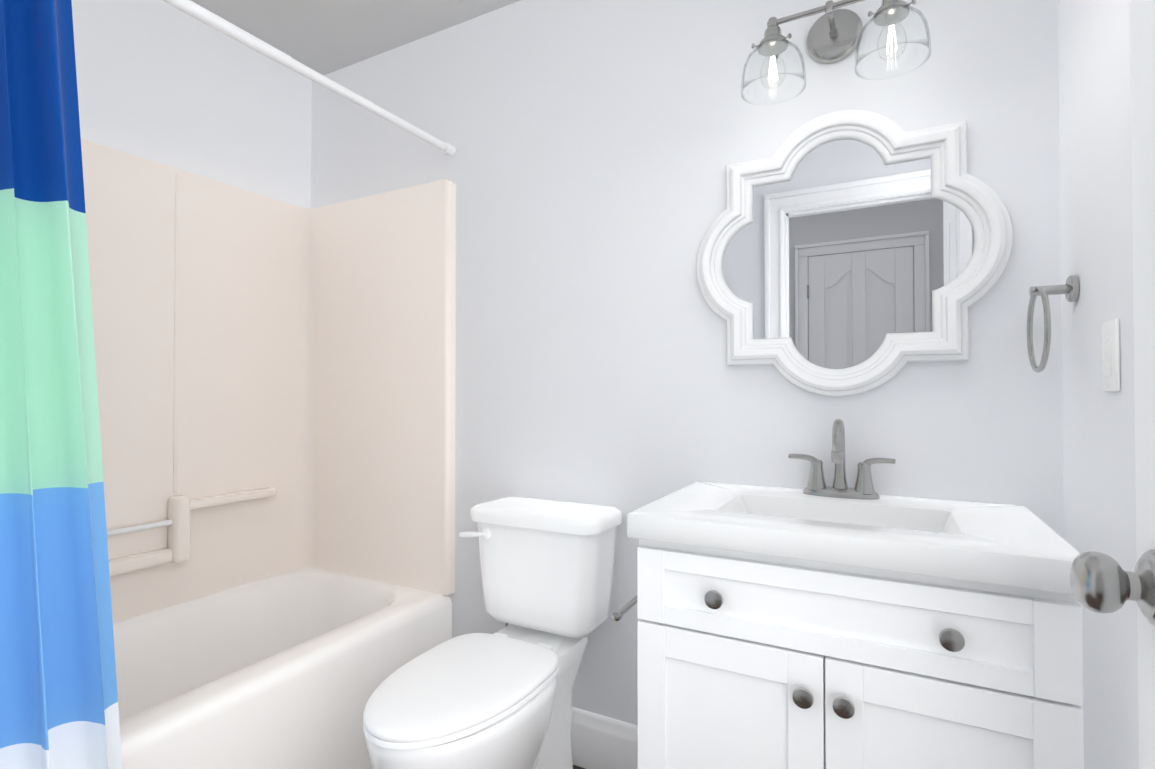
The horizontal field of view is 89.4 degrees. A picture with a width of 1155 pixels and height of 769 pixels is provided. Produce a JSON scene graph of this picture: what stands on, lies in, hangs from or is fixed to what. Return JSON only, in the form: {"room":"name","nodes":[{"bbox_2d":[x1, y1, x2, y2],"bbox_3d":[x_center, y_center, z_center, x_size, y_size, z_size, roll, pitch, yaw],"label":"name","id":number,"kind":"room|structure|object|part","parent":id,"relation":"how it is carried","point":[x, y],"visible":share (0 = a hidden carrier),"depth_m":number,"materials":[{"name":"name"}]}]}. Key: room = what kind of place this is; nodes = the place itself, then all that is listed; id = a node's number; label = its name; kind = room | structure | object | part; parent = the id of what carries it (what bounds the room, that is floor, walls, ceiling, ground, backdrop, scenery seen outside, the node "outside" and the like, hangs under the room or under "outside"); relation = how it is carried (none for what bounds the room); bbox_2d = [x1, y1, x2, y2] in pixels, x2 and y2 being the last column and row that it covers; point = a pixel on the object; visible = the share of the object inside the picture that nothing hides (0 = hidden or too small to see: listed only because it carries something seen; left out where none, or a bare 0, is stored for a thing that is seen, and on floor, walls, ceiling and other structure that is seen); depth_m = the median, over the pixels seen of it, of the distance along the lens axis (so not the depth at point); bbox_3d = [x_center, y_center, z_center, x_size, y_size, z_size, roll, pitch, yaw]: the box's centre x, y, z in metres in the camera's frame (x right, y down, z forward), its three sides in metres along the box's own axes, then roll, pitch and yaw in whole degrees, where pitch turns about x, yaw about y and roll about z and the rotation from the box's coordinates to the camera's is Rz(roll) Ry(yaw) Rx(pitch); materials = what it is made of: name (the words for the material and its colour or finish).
{"room":"bathroom","nodes":[
{"label":"bathroom","id":0,"kind":"room"},
{"bbox_2d":[71,0,311,207],"bbox_3d":[-1.795,-0.061,1.185,0.120,2.400,2.762,0,-1,28],"label":"wall","id":1,"kind":"structure","parent":0,"point":[161,82],"depth_m":1.97,"materials":[{"name":"paint"}]},
{"bbox_2d":[191,0,519,74],"bbox_3d":[-0.657,-1.318,0.658,2.640,0.100,2.882,0,-1,28],"label":"ceiling","id":2,"kind":"structure","parent":0,"point":[323,37],"depth_m":2.02,"materials":[{"name":"paint"}]},
{"bbox_2d":[573,765,584,768],"bbox_3d":[-0.657,1.182,0.625,2.640,0.100,2.882,0,-1,28],"label":"floor","id":3,"kind":"structure","parent":0,"point":[576,767],"depth_m":1.75,"materials":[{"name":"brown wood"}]},
{"bbox_2d":[81,139,455,768],"bbox_3d":[-1.114,0.218,1.517,0.757,1.850,1.520,0,-1,28],"label":"bathtub","id":4,"kind":"object","parent":3,"relation":"on","point":[276,389],"visible":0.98,"depth_m":1.99,"materials":[{"name":"plastic"}]},
{"bbox_2d":[363,496,621,768],"bbox_3d":[-0.221,0.746,1.474,0.436,0.794,0.740,0,-1,28],"label":"toilet","id":5,"kind":"object","parent":3,"relation":"on","point":[501,699],"visible":1,"depth_m":1.53,"materials":[{"name":"ceramic"}]},
{"bbox_3d":[-0.270,0.698,1.373,0.340,0.036,0.516,0,-1,28],"label":"seat","id":6,"kind":"part","parent":5,"relation":"part of","materials":[{"name":"plastic"}]},
{"bbox_3d":[-0.272,0.929,1.365,0.362,0.425,0.489,0,-1,28],"label":"bowl","id":7,"kind":"part","parent":5,"relation":"part of","materials":[{"name":"ceramic"}]},
{"bbox_3d":[-0.298,0.431,1.690,0.099,0.032,0.024,0,-1,28],"label":"handle","id":8,"kind":"part","parent":5,"relation":"part of","materials":[{"name":"plastic"}]},
{"bbox_3d":[-0.094,0.376,1.703,0.426,0.048,0.219,0,-1,28],"label":"lid","id":9,"kind":"part","parent":5,"relation":"part of","materials":[{"name":"ceramic"}]},
{"bbox_3d":[-0.093,0.548,1.703,0.398,0.295,0.196,0,-1,28],"label":"tank","id":10,"kind":"part","parent":5,"relation":"part of","materials":[{"name":"ceramic"}]},
{"bbox_2d":[612,419,1083,768],"bbox_3d":[0.491,0.609,1.237,0.824,1.061,0.484,0,-1,28],"label":"bathroom vanity","id":11,"kind":"object","parent":3,"relation":"on","point":[818,623],"visible":1,"depth_m":1.03,"materials":[{"name":"paint"}]},
{"bbox_3d":[0.426,0.476,1.014,0.413,0.180,0.028,0,-1,28],"label":"knob","id":12,"kind":"part","parent":11,"relation":"part of","materials":[{"name":"silver metal"}]},
{"bbox_2d":[788,419,895,499],"bbox_3d":[0.607,0.171,1.356,0.231,0.183,0.116,0,-1,28],"label":"faucet","id":13,"kind":"object","parent":11,"relation":"on","point":[816,489],"depth_m":1.36,"materials":[{"name":"silver metal"}]},
{"bbox_2d":[311,0,1063,724],"bbox_3d":[-0.003,-0.052,1.857,2.640,2.400,0.120,0,-1,28],"label":"wall","id":14,"kind":"structure","parent":0,"point":[599,144],"depth_m":1.68,"materials":[{"name":"paint"}]},
{"bbox_2d":[0,0,455,768],"bbox_3d":[-0.751,0.087,1.323,0.151,1.848,1.519,0,-1,28],"label":"shower curtain","id":15,"kind":"object","parent":14,"relation":"attached to","point":[58,696],"visible":1,"depth_m":1.03,"materials":[{"name":"fabric"}]},
{"bbox_3d":[-0.796,-0.819,1.359,0.036,0.036,1.519,0,-1,28],"label":"rod","id":16,"kind":"part","parent":15,"relation":"part of","materials":[{"name":"metal"}]},
{"bbox_2d":[570,707,637,768],"bbox_3d":[-0.044,1.065,1.787,0.844,0.164,0.014,0,-1,28],"label":"baseboard","id":17,"kind":"structure","parent":14,"relation":"attached to","point":[598,741],"depth_m":1.71,"materials":[{"name":"paint"}]},
{"bbox_2d":[741,0,930,104],"bbox_3d":[0.590,-0.816,1.362,0.398,0.224,0.204,0,-1,28],"label":"light","id":18,"kind":"object","parent":14,"relation":"attached to","point":[835,35],"visible":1,"depth_m":1.39,"materials":[{"name":"silver metal"}]},
{"bbox_2d":[697,110,1012,396],"bbox_3d":[0.632,-0.320,1.426,0.700,0.700,0.040,0,-1,28],"label":"mirror","id":19,"kind":"object","parent":14,"relation":"attached to","point":[847,253],"visible":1,"depth_m":1.41,"materials":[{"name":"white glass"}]},
{"label":"glass","id":20,"kind":"part","parent":19,"relation":"part of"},
{"bbox_2d":[1058,0,1138,768],"bbox_3d":[0.424,-0.077,-0.009,0.120,2.400,2.762,0,-1,28],"label":"wall","id":21,"kind":"structure","parent":0,"point":[1099,487],"depth_m":1.01,"materials":[{"name":"paint"}]},
{"bbox_2d":[1027,275,1079,372],"bbox_3d":[0.939,-0.118,1.153,0.071,0.189,0.172,0,-1,28],"label":"towel ring","id":22,"kind":"object","parent":21,"relation":"attached to","point":[1069,288],"visible":1,"depth_m":1.14,"materials":[{"name":"silver metal"}]},
{"bbox_2d":[1102,319,1119,390],"bbox_3d":[0.865,-0.046,0.951,0.010,0.115,0.070,0,-1,28],"label":"light switch","id":23,"kind":"object","parent":21,"relation":"attached to","point":[1110,357],"visible":1,"depth_m":0.94,"materials":[{"name":"plastic"}]},
{"bbox_3d":[-0.104,-1.101,0.058,0.750,0.350,0.115,0,-1,28],"label":"wall","id":24,"kind":"structure","parent":0,"visible":0},
{"bbox_2d":[1070,0,1154,768],"bbox_3d":[0.363,0.108,0.263,0.096,2.014,0.710,0,-1,28],"label":"door","id":25,"kind":"structure","parent":24,"relation":"in","point":[1101,582],"depth_m":0.54,"materials":[{"name":"paint"}]},
{"bbox_3d":[0.506,0.180,0.533,0.090,0.068,0.098,0,-1,28],"label":"knob","id":26,"kind":"part","parent":25,"relation":"part of","materials":[{"name":"silver metal"}]}
]}

